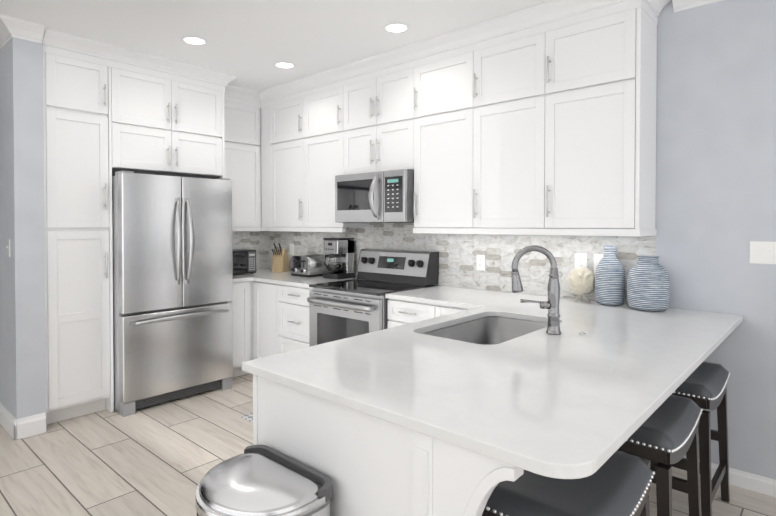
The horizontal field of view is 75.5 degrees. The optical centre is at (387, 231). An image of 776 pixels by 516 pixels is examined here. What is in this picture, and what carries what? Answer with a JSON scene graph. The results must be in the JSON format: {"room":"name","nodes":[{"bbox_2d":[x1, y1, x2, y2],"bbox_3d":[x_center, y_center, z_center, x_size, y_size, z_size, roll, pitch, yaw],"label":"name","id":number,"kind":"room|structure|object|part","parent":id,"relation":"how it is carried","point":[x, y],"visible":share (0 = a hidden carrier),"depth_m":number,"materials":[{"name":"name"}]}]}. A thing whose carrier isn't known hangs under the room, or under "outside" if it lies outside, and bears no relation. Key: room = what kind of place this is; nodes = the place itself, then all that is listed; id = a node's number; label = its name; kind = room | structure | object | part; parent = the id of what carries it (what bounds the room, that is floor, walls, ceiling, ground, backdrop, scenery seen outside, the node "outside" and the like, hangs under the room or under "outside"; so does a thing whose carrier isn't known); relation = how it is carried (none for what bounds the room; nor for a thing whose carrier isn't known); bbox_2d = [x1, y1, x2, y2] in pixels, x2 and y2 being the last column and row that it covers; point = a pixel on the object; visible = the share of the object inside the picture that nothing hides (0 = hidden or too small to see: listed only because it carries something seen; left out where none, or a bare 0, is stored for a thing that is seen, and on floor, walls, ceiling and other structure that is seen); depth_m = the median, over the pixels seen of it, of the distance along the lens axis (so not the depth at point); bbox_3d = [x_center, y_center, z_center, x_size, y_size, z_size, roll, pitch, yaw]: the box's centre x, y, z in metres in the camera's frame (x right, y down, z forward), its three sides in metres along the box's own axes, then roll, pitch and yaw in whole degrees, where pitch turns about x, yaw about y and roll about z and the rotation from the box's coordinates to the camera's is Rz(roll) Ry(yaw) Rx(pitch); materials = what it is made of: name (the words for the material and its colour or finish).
{"room":"kitchen","nodes":[
{"label":"kitchen","id":0,"kind":"room"},
{"bbox_2d":[0,37,46,439],"bbox_3d":[-3.203,-0.012,4.050,2.276,2.700,0.181,1,1,42],"label":"wall","id":1,"kind":"structure","parent":0,"point":[22,326],"depth_m":3.32,"materials":[{"name":"grey paint"}]},
{"bbox_2d":[6,239,9,256],"bbox_3d":[-2.540,0.107,3.349,0.070,0.115,0.014,1,1,42],"label":"light switch","id":2,"kind":"object","parent":1,"relation":"attached to","point":[8,240],"depth_m":3.34,"materials":[{"name":"white plastic"}]},
{"bbox_2d":[0,14,18,48],"bbox_3d":[-3.254,-1.312,3.923,2.345,0.097,0.090,1,1,42],"label":"crown molding","id":3,"kind":"structure","parent":1,"relation":"attached to","point":[10,27],"depth_m":3.20,"materials":[{"name":"white wood"}]},
{"bbox_2d":[115,60,222,177],"bbox_3d":[-1.975,-0.867,4.242,0.628,0.765,0.894,1,1,42],"label":"upper cabinet","id":4,"kind":"object","parent":0,"relation":"attached to","point":[164,122],"depth_m":4.00,"materials":[{"name":"white wood"}]},
{"bbox_2d":[223,96,254,227],"bbox_3d":[-1.584,-0.652,4.907,0.328,1.213,0.568,1,1,42],"label":"upper cabinet","id":5,"kind":"object","parent":0,"relation":"attached to","point":[238,115],"depth_m":4.85,"materials":[{"name":"white wood"}]},
{"bbox_2d":[0,0,551,90],"bbox_3d":[-1.657,-1.333,0.866,8.800,0.030,7.650,1,1,42],"label":"ceiling","id":6,"kind":"structure","parent":0,"point":[250,43],"depth_m":3.29,"materials":[{"name":"white paint"}]},
{"bbox_2d":[180,36,208,45],"bbox_3d":[-1.372,-1.353,3.556,0.189,0.002,0.189,1,1,36],"label":"recessed light","id":7,"kind":"object","parent":6,"relation":"in","point":[192,40],"depth_m":3.55,"materials":[{"name":"white"}]},
{"bbox_2d":[273,62,296,68],"bbox_3d":[-0.843,-1.360,4.102,0.189,0.002,0.189,0,1,3],"label":"recessed light","id":8,"kind":"object","parent":6,"relation":"in","point":[283,65],"depth_m":4.10,"materials":[{"name":"white"}]},
{"bbox_2d":[382,22,410,32],"bbox_3d":[0.057,-1.350,3.324,0.189,0.002,0.189,1,1,36],"label":"recessed light","id":9,"kind":"object","parent":6,"relation":"in","point":[396,27],"depth_m":3.31,"materials":[{"name":"white plastic"}]},
{"bbox_2d":[0,373,775,515],"bbox_3d":[-1.657,1.411,0.904,8.800,0.060,7.650,1,1,42],"label":"floor","id":10,"kind":"structure","parent":0,"point":[162,459],"depth_m":2.94,"materials":[{"name":"beige tile"}]},
{"bbox_2d":[43,44,114,423],"bbox_3d":[-2.417,0.049,3.760,0.628,2.583,0.432,1,1,42],"label":"tall cabinet","id":11,"kind":"object","parent":10,"relation":"on","point":[79,90],"depth_m":3.55,"materials":[{"name":"white wood"}]},
{"bbox_2d":[112,168,232,416],"bbox_3d":[-1.874,0.427,4.171,0.844,1.816,0.884,1,1,42],"label":"fridge","id":12,"kind":"object","parent":10,"relation":"on","point":[172,236],"visible":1,"depth_m":3.86,"materials":[{"name":"grey metal"}]},
{"bbox_2d":[227,281,250,377],"bbox_3d":[-1.578,0.887,4.710,0.628,0.881,0.250,1,1,42],"label":"base cabinet","id":13,"kind":"object","parent":10,"relation":"on","point":[241,301],"depth_m":4.54,"materials":[{"name":"white wood"}]},
{"bbox_2d":[233,273,248,281],"bbox_3d":[-1.575,0.429,4.684,0.660,0.030,0.222,1,1,42],"label":"countertop","id":14,"kind":"structure","parent":13,"relation":"on","point":[236,277],"depth_m":4.56,"materials":[{"name":"stone"}]},
{"bbox_2d":[233,249,255,273],"bbox_3d":[-1.496,0.293,4.883,0.376,0.235,0.300,1,1,42],"label":"toaster oven","id":15,"kind":"object","parent":14,"relation":"on","point":[244,261],"visible":0.56,"depth_m":4.79,"materials":[{"name":"grey plastic"}]},
{"bbox_2d":[249,269,360,288],"bbox_3d":[-0.954,0.429,4.732,1.523,0.030,0.679,1,1,42],"label":"countertop","id":16,"kind":"structure","parent":13,"relation":"on","point":[261,275],"depth_m":4.48,"materials":[{"name":"stone"}]},
{"bbox_2d":[272,243,288,271],"bbox_3d":[-1.105,0.258,5.127,0.110,0.299,0.242,0,1,7],"label":"knife block","id":17,"kind":"object","parent":16,"relation":"on","point":[280,260],"visible":1,"depth_m":5.05,"materials":[{"name":"brown wood"}]},
{"bbox_2d":[290,254,328,276],"bbox_3d":[-0.737,0.318,4.747,0.268,0.191,0.302,1,1,42],"label":"toaster","id":18,"kind":"object","parent":16,"relation":"on","point":[308,266],"visible":0.92,"depth_m":4.66,"materials":[{"name":"silver metal"}]},
{"bbox_2d":[323,238,353,278],"bbox_3d":[-0.453,0.236,4.538,0.213,0.360,0.213,1,1,42],"label":"coffee maker","id":19,"kind":"object","parent":16,"relation":"on","point":[340,251],"visible":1,"depth_m":4.47,"materials":[{"name":"grey plastic"}]},
{"bbox_2d":[241,413,252,422],"bbox_3d":[-0.562,1.342,3.426,1.030,0.008,0.370,1,1,42],"label":"rug","id":20,"kind":"object","parent":10,"relation":"on","point":[249,417],"visible":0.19,"depth_m":3.61,"materials":[{"name":"fabric"}]},
{"bbox_2d":[195,445,331,515],"bbox_3d":[-0.387,1.032,1.442,0.395,0.681,0.309,1,1,42],"label":"trash can","id":21,"kind":"object","parent":10,"relation":"on","point":[258,480],"visible":1,"depth_m":1.38,"materials":[{"name":"silver metal"}]},
{"bbox_2d":[251,281,278,359],"bbox_3d":[-0.896,0.887,4.718,0.419,0.881,0.626,1,1,42],"label":"base cabinet","id":22,"kind":"object","parent":10,"relation":"on","point":[264,296],"depth_m":4.50,"materials":[{"name":"white wood"}]},
{"bbox_2d":[279,284,312,353],"bbox_3d":[-0.588,0.890,4.443,0.583,0.881,0.626,1,1,42],"label":"base cabinet","id":23,"kind":"object","parent":10,"relation":"on","point":[293,304],"depth_m":4.21,"materials":[{"name":"white wood"}]},
{"bbox_2d":[307,249,438,346],"bbox_3d":[-0.132,0.748,3.937,0.758,1.182,0.758,1,1,42],"label":"range","id":24,"kind":"object","parent":10,"relation":"on","point":[339,310],"visible":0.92,"depth_m":3.86,"materials":[{"name":"grey metal"}]},
{"bbox_3d":[-0.330,0.868,3.717,0.750,0.800,0.035,1,1,42],"label":"door","id":25,"kind":"part","parent":24,"relation":"part of","materials":[{"name":"silver metal"}]},
{"bbox_2d":[309,279,425,295],"bbox_3d":[-0.167,0.425,3.893,0.758,0.020,0.523,1,1,42],"label":"cooktop","id":26,"kind":"object","parent":24,"relation":"in","point":[363,287],"depth_m":3.82,"materials":[{"name":"black glass"}]},
{"bbox_2d":[243,371,522,515],"bbox_3d":[-0.002,0.926,1.807,0.628,0.881,0.728,1,1,42],"label":"base cabinet","id":27,"kind":"object","parent":10,"relation":"on","point":[375,466],"depth_m":1.36,"materials":[{"name":"white wood"}]},
{"bbox_2d":[261,325,482,398],"bbox_3d":[0.002,0.468,1.834,0.390,0.030,0.810,1,1,42],"label":"countertop","id":28,"kind":"structure","parent":27,"relation":"on","point":[346,367],"depth_m":1.76,"materials":[{"name":"stone"}]},
{"bbox_2d":[242,294,547,376],"bbox_3d":[0.292,0.459,2.552,0.134,0.030,2.269,1,1,42],"label":"countertop","id":29,"kind":"structure","parent":27,"relation":"on","point":[490,308],"depth_m":2.36,"materials":[{"name":"stone"}]},
{"bbox_2d":[422,316,547,344],"bbox_3d":[0.493,0.583,2.398,0.480,0.212,0.790,1,1,42],"label":"sink basin","id":30,"kind":"object","parent":29,"relation":"in","point":[491,330],"visible":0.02,"depth_m":2.70,"materials":[{"name":"metal"}]},
{"bbox_2d":[325,304,742,478],"bbox_3d":[0.867,0.466,2.038,0.689,0.030,2.269,1,1,42],"label":"countertop","id":31,"kind":"structure","parent":27,"relation":"on","point":[569,402],"depth_m":1.47,"materials":[{"name":"stone"}]},
{"bbox_2d":[511,245,585,334],"bbox_3d":[0.706,0.254,2.208,0.266,0.388,0.205,1,1,42],"label":"faucet","id":32,"kind":"object","parent":31,"relation":"on","point":[551,304],"visible":1,"depth_m":2.20,"materials":[{"name":"silver metal"}]},
{"bbox_2d":[595,246,624,305],"bbox_3d":[1.330,0.261,3.007,0.168,0.352,0.168,1,1,42],"label":"vase","id":33,"kind":"object","parent":31,"relation":"on","point":[609,281],"visible":1,"depth_m":2.95,"materials":[{"name":"ceramic"}]},
{"bbox_2d":[627,255,669,310],"bbox_3d":[1.471,0.288,2.835,0.214,0.302,0.214,1,1,42],"label":"vase","id":34,"kind":"object","parent":31,"relation":"on","point":[648,284],"visible":1,"depth_m":2.76,"materials":[{"name":"ceramic"}]},
{"bbox_2d":[388,299,442,327],"bbox_3d":[0.378,0.902,3.579,0.472,0.881,0.626,1,1,42],"label":"base cabinet","id":35,"kind":"object","parent":10,"relation":"on","point":[400,312],"depth_m":3.37,"materials":[{"name":"white wood"}]},
{"bbox_2d":[443,306,469,315],"bbox_3d":[0.637,0.905,3.349,0.457,0.881,0.626,1,1,42],"label":"base cabinet","id":36,"kind":"object","parent":10,"relation":"on","point":[447,310],"depth_m":3.14,"materials":[{"name":"white wood"}]},
{"bbox_2d":[385,286,520,307],"bbox_3d":[0.473,0.446,3.457,0.769,0.030,0.679,1,1,42],"label":"countertop","id":37,"kind":"structure","parent":36,"relation":"on","point":[450,296],"depth_m":3.40,"materials":[{"name":"stone"}]},
{"bbox_2d":[497,297,601,320],"bbox_3d":[0.988,0.453,2.937,0.390,0.030,0.769,1,1,42],"label":"countertop","id":38,"kind":"structure","parent":36,"relation":"on","point":[529,311],"depth_m":2.84,"materials":[{"name":"stone"}]},
{"bbox_2d":[566,267,594,302],"bbox_3d":[1.205,0.327,3.126,0.176,0.222,0.179,1,1,42],"label":"decor","id":39,"kind":"object","parent":38,"relation":"on","point":[580,281],"visible":0.96,"depth_m":3.07,"materials":[{"name":"beige"}]},
{"bbox_2d":[482,451,654,515],"bbox_3d":[0.507,1.028,1.452,0.362,0.688,0.520,1,1,42],"label":"bar stool","id":40,"kind":"object","parent":10,"relation":"on","point":[617,483],"visible":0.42,"depth_m":1.36,"materials":[{"name":"black leather"}]},
{"bbox_3d":[0.508,1.053,1.453,0.362,0.639,0.512,1,1,42],"label":"frame","id":41,"kind":"part","parent":40,"relation":"part of","materials":[{"name":"black wood"}]},
{"bbox_2d":[617,394,702,515],"bbox_3d":[0.974,1.021,1.967,0.362,0.688,0.520,1,1,42],"label":"bar stool","id":42,"kind":"object","parent":10,"relation":"on","point":[664,433],"visible":0.5,"depth_m":1.81,"materials":[{"name":"black leather"}]},
{"bbox_2d":[627,394,702,452],"bbox_3d":[0.974,0.720,1.963,0.359,0.086,0.520,1,1,42],"label":"seat cushion","id":43,"kind":"object","parent":42,"relation":"on","point":[671,426],"depth_m":1.81,"materials":[{"name":"grey leather"}]},
{"bbox_2d":[631,362,729,515],"bbox_3d":[1.424,1.015,2.463,0.362,0.688,0.520,1,1,42],"label":"bar stool","id":44,"kind":"object","parent":10,"relation":"on","point":[703,385],"visible":0.42,"depth_m":2.29,"materials":[{"name":"black leather"}]},
{"bbox_2d":[673,362,729,400],"bbox_3d":[1.424,0.714,2.459,0.359,0.086,0.520,1,1,42],"label":"seat cushion","id":45,"kind":"object","parent":44,"relation":"on","point":[708,382],"depth_m":2.32,"materials":[{"name":"grey leather"}]},
{"bbox_2d":[289,0,775,496],"bbox_3d":[0.838,-0.007,3.676,8.800,2.700,0.164,1,1,42],"label":"wall","id":46,"kind":"structure","parent":0,"point":[716,144],"depth_m":2.70,"materials":[{"name":"grey paint"}]},
{"bbox_2d":[255,100,274,227],"bbox_3d":[-1.104,-0.654,5.043,0.247,1.213,0.388,1,1,42],"label":"upper cabinet","id":47,"kind":"object","parent":46,"relation":"attached to","point":[264,109],"depth_m":4.96,"materials":[{"name":"white wood"}]},
{"bbox_2d":[275,92,306,227],"bbox_3d":[-0.823,-0.651,4.833,0.569,1.213,0.326,1,1,42],"label":"upper cabinet","id":48,"kind":"object","parent":46,"relation":"attached to","point":[290,111],"depth_m":4.70,"materials":[{"name":"white wood"}]},
{"bbox_2d":[289,244,293,254],"bbox_3d":[-1.002,0.182,5.221,0.070,0.115,0.007,1,1,42],"label":"outlet","id":49,"kind":"object","parent":46,"relation":"attached to","point":[291,246],"depth_m":5.22,"materials":[{"name":"white plastic"}]},
{"bbox_2d":[307,80,369,227],"bbox_3d":[-0.483,-0.647,4.529,0.577,1.213,0.326,1,1,42],"label":"upper cabinet","id":50,"kind":"object","parent":46,"relation":"attached to","point":[325,104],"depth_m":4.39,"materials":[{"name":"white wood"}]},
{"bbox_2d":[343,60,414,174],"bbox_3d":[0.016,-0.858,4.080,0.758,0.779,0.326,1,1,42],"label":"upper cabinet","id":51,"kind":"object","parent":46,"relation":"attached to","point":[379,107],"depth_m":3.93,"materials":[{"name":"white wood"}]},
{"bbox_2d":[335,169,413,222],"bbox_3d":[-0.040,-0.268,4.026,0.748,0.392,0.491,1,1,42],"label":"microwave","id":52,"kind":"object","parent":51,"relation":"attached to","point":[380,197],"visible":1,"depth_m":3.81,"materials":[{"name":"grey metal"}]},
{"bbox_2d":[232,223,655,303],"bbox_3d":[-0.166,0.177,3.877,3.838,0.494,0.905,1,1,42],"label":"tile backsplash","id":53,"kind":"structure","parent":46,"relation":"attached to","point":[458,253],"depth_m":3.73,"materials":[{"name":"white tile"}]},
{"bbox_2d":[414,40,482,231],"bbox_3d":[0.511,-0.635,3.641,0.567,1.213,0.326,1,1,42],"label":"upper cabinet","id":54,"kind":"object","parent":46,"relation":"attached to","point":[448,174],"depth_m":3.50,"materials":[{"name":"white wood"}]},
{"bbox_2d":[476,255,484,270],"bbox_3d":[0.686,0.228,3.712,0.070,0.115,0.007,1,1,42],"label":"outlet","id":55,"kind":"object","parent":46,"relation":"attached to","point":[480,258],"depth_m":3.71,"materials":[{"name":"white plastic"}]},
{"bbox_2d":[483,20,554,231],"bbox_3d":[0.868,-0.630,3.322,0.622,1.213,0.326,1,1,42],"label":"upper cabinet","id":56,"kind":"object","parent":46,"relation":"attached to","point":[519,122],"depth_m":3.15,"materials":[{"name":"white wood"}]},
{"bbox_2d":[575,253,586,268],"bbox_3d":[1.237,0.199,3.219,0.078,0.125,0.007,1,1,42],"label":"outlet","id":57,"kind":"object","parent":46,"relation":"attached to","point":[580,258],"depth_m":3.22,"materials":[{"name":"white plastic"}]},
{"bbox_2d":[594,254,603,272],"bbox_3d":[1.325,0.200,3.137,0.078,0.125,0.014,1,1,42],"label":"outlet","id":58,"kind":"object","parent":46,"relation":"attached to","point":[597,257],"depth_m":3.15,"materials":[{"name":"white plastic"}]},
{"bbox_2d":[555,0,658,231],"bbox_3d":[1.233,-0.626,2.996,0.591,1.213,0.326,1,1,42],"label":"upper cabinet","id":59,"kind":"object","parent":46,"relation":"attached to","point":[606,58],"depth_m":2.82,"materials":[{"name":"white wood"}]},
{"bbox_2d":[672,0,722,12],"bbox_3d":[2.824,-1.282,1.734,3.275,0.097,0.085,1,1,42],"label":"crown molding","id":60,"kind":"structure","parent":46,"relation":"attached to","point":[678,5],"depth_m":2.79,"materials":[{"name":"white wood"}]},
{"bbox_2d":[750,241,775,263],"bbox_3d":[1.939,0.107,2.592,0.115,0.115,0.014,1,1,42],"label":"light switch","id":61,"kind":"object","parent":46,"relation":"attached to","point":[761,252],"depth_m":2.60,"materials":[{"name":"white plastic"}]}
]}

